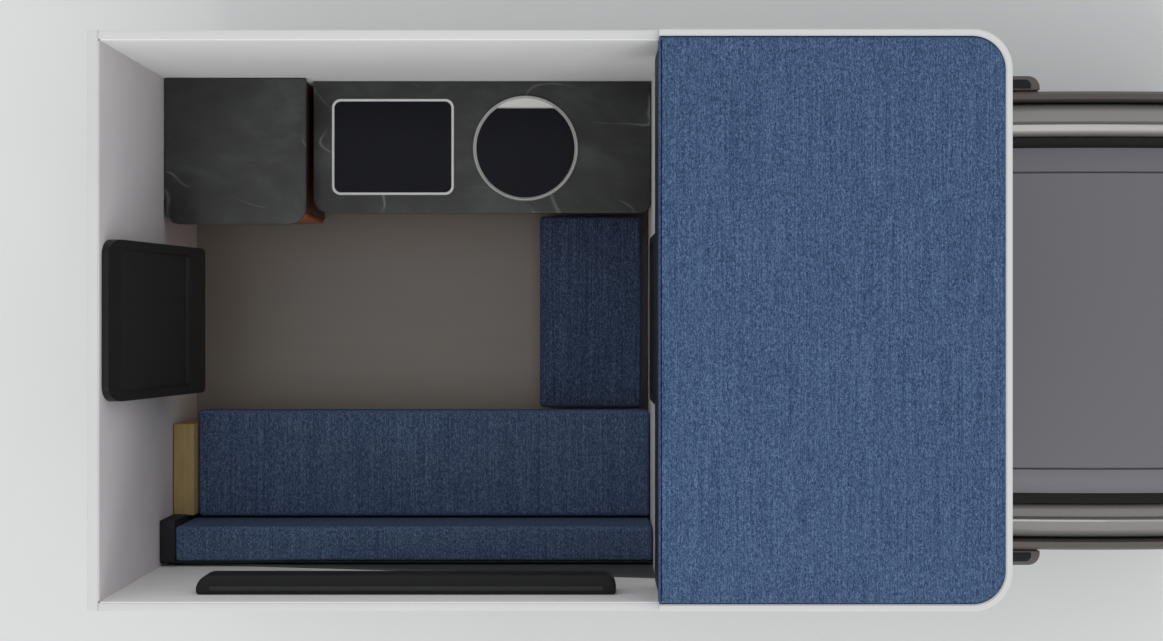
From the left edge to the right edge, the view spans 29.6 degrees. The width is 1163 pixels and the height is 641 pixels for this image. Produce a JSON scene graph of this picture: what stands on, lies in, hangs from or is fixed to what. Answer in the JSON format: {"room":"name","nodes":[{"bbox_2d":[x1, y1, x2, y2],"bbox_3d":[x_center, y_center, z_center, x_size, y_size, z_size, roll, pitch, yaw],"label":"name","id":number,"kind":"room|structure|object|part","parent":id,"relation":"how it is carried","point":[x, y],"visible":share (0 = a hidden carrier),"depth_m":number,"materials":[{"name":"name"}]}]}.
{"room":"camper interior","nodes":[
{"label":"camper interior","id":0,"kind":"room"},
{"bbox_2d":[87,30,98,610],"bbox_3d":[-1.740,0.000,8.825,0.039,1.991,2.068,0,90,0],"label":"wall","id":1,"kind":"structure","parent":0,"point":[92,35],"depth_m":7.83,"materials":[{"name":"white paint"}]},
{"bbox_2d":[98,40,196,601],"bbox_3d":[-1.719,0.002,8.826,0.004,1.987,2.000,0,90,0],"label":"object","id":2,"kind":"structure","parent":1,"relation":"attached to","point":[136,437],"depth_m":8.39,"materials":[{"name":"white paint"}]},
{"bbox_2d":[102,240,204,400],"bbox_3d":[-1.632,0.000,8.460,0.168,1.187,0.590,0,90,0],"label":"window","id":3,"kind":"structure","parent":1,"relation":"in","point":[153,294],"depth_m":8.38,"materials":[{"name":"black plastic"}]},
{"bbox_3d":[-1.650,0.000,8.422,0.132,0.840,0.524,0,90,0],"label":"pane","id":4,"kind":"part","parent":3,"relation":"part of","materials":[{"name":"black glass"}]},
{"bbox_3d":[-1.584,0.000,8.828,0.004,0.008,0.510,0,90,0],"label":"blind rail","id":5,"kind":"part","parent":3,"relation":"part of","materials":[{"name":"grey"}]},
{"bbox_2d":[98,30,658,39],"bbox_3d":[-0.705,-1.018,8.825,2.033,1.991,0.032,0,90,0],"label":"wall","id":6,"kind":"structure","parent":0,"point":[102,34],"depth_m":7.83,"materials":[{"name":"white paint"}]},
{"bbox_2d":[100,39,658,88],"bbox_3d":[-0.713,-1.000,8.826,2.009,1.987,0.004,0,90,0],"label":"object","id":7,"kind":"structure","parent":6,"relation":"attached to","point":[315,60],"depth_m":8.35,"materials":[{"name":"white paint"}]},
{"bbox_2d":[98,602,658,610],"bbox_3d":[-0.705,1.020,8.825,2.033,1.991,0.028,0,90,0],"label":"wall","id":8,"kind":"structure","parent":0,"point":[101,606],"depth_m":7.83,"materials":[{"name":"white paint"}]},
{"bbox_2d":[100,563,658,602],"bbox_3d":[-0.713,1.004,8.826,2.009,1.987,0.004,0,90,0],"label":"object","id":9,"kind":"structure","parent":8,"relation":"attached to","point":[168,583],"depth_m":8.02,"materials":[{"name":"white paint"}]},
{"bbox_2d":[196,571,615,594],"bbox_3d":[-0.642,0.965,8.323,1.536,0.594,0.074,0,90,0],"label":"window","id":10,"kind":"structure","parent":8,"relation":"in","point":[214,582],"depth_m":8.03,"materials":[{"name":"black plastic"}]},
{"bbox_3d":[-0.640,0.978,8.029,1.440,0.004,0.016,0,90,0],"label":"blind rail","id":11,"kind":"part","parent":10,"relation":"part of","materials":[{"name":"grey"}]},
{"bbox_2d":[168,563,654,577],"bbox_3d":[-0.706,0.998,8.885,1.988,0.670,0.008,0,90,0],"label":"trim","id":12,"kind":"structure","parent":8,"relation":"attached to","point":[634,570],"depth_m":8.88,"materials":[{"name":"grey"}]},
{"bbox_2d":[197,211,646,515],"bbox_3d":[-0.715,0.000,9.860,2.090,0.080,2.068,0,90,0],"label":"floor","id":13,"kind":"structure","parent":0,"point":[347,310],"depth_m":9.82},
{"bbox_2d":[174,418,198,514],"bbox_3d":[-1.670,0.626,9.527,0.086,0.584,0.384,0,90,0],"label":"box","id":14,"kind":"object","parent":13,"relation":"on","point":[186,433],"visible":0.72,"depth_m":9.24,"materials":[{"name":"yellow wood"}]},
{"bbox_2d":[295,84,324,223],"bbox_3d":[-1.429,-0.708,9.443,0.567,0.753,0.564,0,90,0],"label":"base cabinet","id":15,"kind":"object","parent":13,"relation":"on","point":[313,215],"visible":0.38,"depth_m":9.33,"materials":[{"name":"brown wood"}]},
{"bbox_2d":[165,78,306,223],"bbox_3d":[-1.421,-0.696,9.050,0.580,0.030,0.599,0,90,0],"label":"countertop","id":16,"kind":"structure","parent":15,"relation":"on","point":[236,148],"depth_m":9.04,"materials":[{"name":"stone"}]},
{"bbox_3d":[-1.429,-0.439,9.419,0.563,0.682,0.018,0,90,0],"label":"door","id":17,"kind":"part","parent":15,"relation":"part of","materials":[{"name":"red wood"}]},
{"bbox_3d":[-0.401,-0.730,9.508,1.369,0.621,0.520,0,90,0],"label":"cabinet","id":18,"kind":"object","parent":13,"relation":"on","visible":0},
{"bbox_2d":[314,82,650,212],"bbox_3d":[-0.414,-0.722,9.182,1.405,0.030,0.548,0,90,0],"label":"countertop","id":19,"kind":"structure","parent":18,"relation":"on","point":[611,121],"depth_m":9.17,"materials":[{"name":"stone"}]},
{"bbox_2d":[332,99,453,194],"bbox_3d":[-0.785,-0.723,9.162,0.508,0.008,0.400,0,90,0],"label":"cooktop","id":20,"kind":"object","parent":19,"relation":"in","point":[380,146],"visible":1,"depth_m":9.16,"materials":[{"name":"black glass"}]},
{"bbox_2d":[473,96,577,200],"bbox_3d":[-0.233,-0.717,9.159,0.438,0.016,0.438,0,90,0],"label":"sink","id":21,"kind":"object","parent":19,"relation":"in","point":[525,148],"visible":1,"depth_m":9.16,"materials":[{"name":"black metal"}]},
{"bbox_3d":[-0.668,0.699,9.633,1.909,0.372,0.593,0,90,0],"label":"bench","id":22,"kind":"object","parent":13,"relation":"on","visible":0},
{"bbox_2d":[160,514,651,562],"bbox_3d":[-0.714,0.900,9.194,2.003,0.503,0.175,0,90,0],"label":"backrest","id":23,"kind":"object","parent":22,"relation":"on","point":[183,539],"visible":0.93,"depth_m":8.94,"materials":[{"name":"blue fabric"}]},
{"bbox_3d":[-1.684,0.897,9.145,0.062,0.395,0.169,0,90,0],"label":"panel","id":24,"kind":"part","parent":23,"relation":"part of","materials":[{"name":"black"}]},
{"bbox_2d":[199,409,648,515],"bbox_3d":[-0.669,0.605,9.384,1.912,0.124,0.451,0,90,0],"label":"seat cushion","id":25,"kind":"object","parent":22,"relation":"on","point":[253,462],"visible":1,"depth_m":9.32,"materials":[{"name":"blue fabric"}]},
{"bbox_3d":[0.047,-0.037,9.738,0.406,0.162,0.817,0,90,0],"label":"box","id":26,"kind":"object","parent":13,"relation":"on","visible":0},
{"bbox_2d":[540,217,640,406],"bbox_3d":[0.039,-0.037,9.611,0.439,0.091,0.831,0,90,0],"label":"seat cushion","id":27,"kind":"object","parent":26,"relation":"on","point":[590,267],"visible":1,"depth_m":9.56,"materials":[{"name":"blue fabric"}]},
{"bbox_2d":[647,71,654,570],"bbox_3d":[0.307,0.002,9.095,0.030,1.450,2.000,0,90,0],"label":"wall","id":28,"kind":"structure","parent":0,"point":[651,210],"depth_m":9.18,"materials":[{"name":"white paint"}]},
{"bbox_2d":[649,233,654,403],"bbox_3d":[0.283,-0.006,8.675,0.016,0.530,0.657,0,90,0],"label":"window","id":29,"kind":"structure","parent":28,"relation":"in","point":[652,239],"depth_m":8.85,"materials":[{"name":"black plastic"}]},
{"bbox_3d":[0.288,-0.006,8.675,0.006,0.464,0.597,0,90,0],"label":"pane","id":30,"kind":"part","parent":29,"relation":"part of","materials":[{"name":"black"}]},
{"bbox_2d":[655,29,1012,610],"bbox_3d":[0.901,-0.002,8.075,1.251,0.580,2.063,0,90,0],"label":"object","id":31,"kind":"structure","parent":0,"point":[983,34],"depth_m":7.79,"materials":[{"name":"white"}]},
{"bbox_2d":[655,51,657,588],"bbox_3d":[0.885,-0.003,8.090,1.218,0.398,1.975,0,90,0],"label":"bed base","id":32,"kind":"object","parent":31,"relation":"on","point":[656,58],"visible":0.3,"depth_m":8.11,"materials":[{"name":"black"}]},
{"bbox_2d":[658,37,1004,603],"bbox_3d":[0.888,-0.001,7.839,1.228,0.102,2.009,0,90,0],"label":"mattress","id":33,"kind":"object","parent":32,"relation":"on","point":[831,210],"visible":1,"depth_m":7.79,"materials":[{"name":"blue fabric"}]},
{"label":"outside","id":34,"kind":"structure","parent":0,"visible":0},
{"bbox_2d":[0,0,1162,640],"bbox_3d":[0.000,0.000,10.445,28.000,0.050,28.000,0,90,0],"label":"ground","id":35,"kind":"structure","parent":34,"point":[1065,45],"depth_m":10.42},
{"bbox_2d":[1013,76,1162,564],"bbox_3d":[1.670,0.000,9.430,2.660,1.979,2.126,0,90,0],"label":"truck","id":36,"kind":"object","parent":35,"relation":"on","point":[1088,165],"visible":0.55,"depth_m":9.41,"materials":[{"name":"grey paint"}]},
{"bbox_2d":[1013,549,1039,564],"bbox_3d":[1.876,1.031,9.633,0.232,0.153,0.064,0,90,0],"label":"mirror","id":37,"kind":"object","parent":36,"relation":"attached to","point":[1020,556],"depth_m":9.56,"materials":[{"name":"black plastic"}]},
{"bbox_2d":[1013,76,1039,91],"bbox_3d":[1.876,-1.031,9.633,0.232,0.153,0.064,0,90,0],"label":"mirror","id":38,"kind":"object","parent":36,"relation":"attached to","point":[1020,83],"depth_m":9.56,"materials":[{"name":"black plastic"}]}
]}

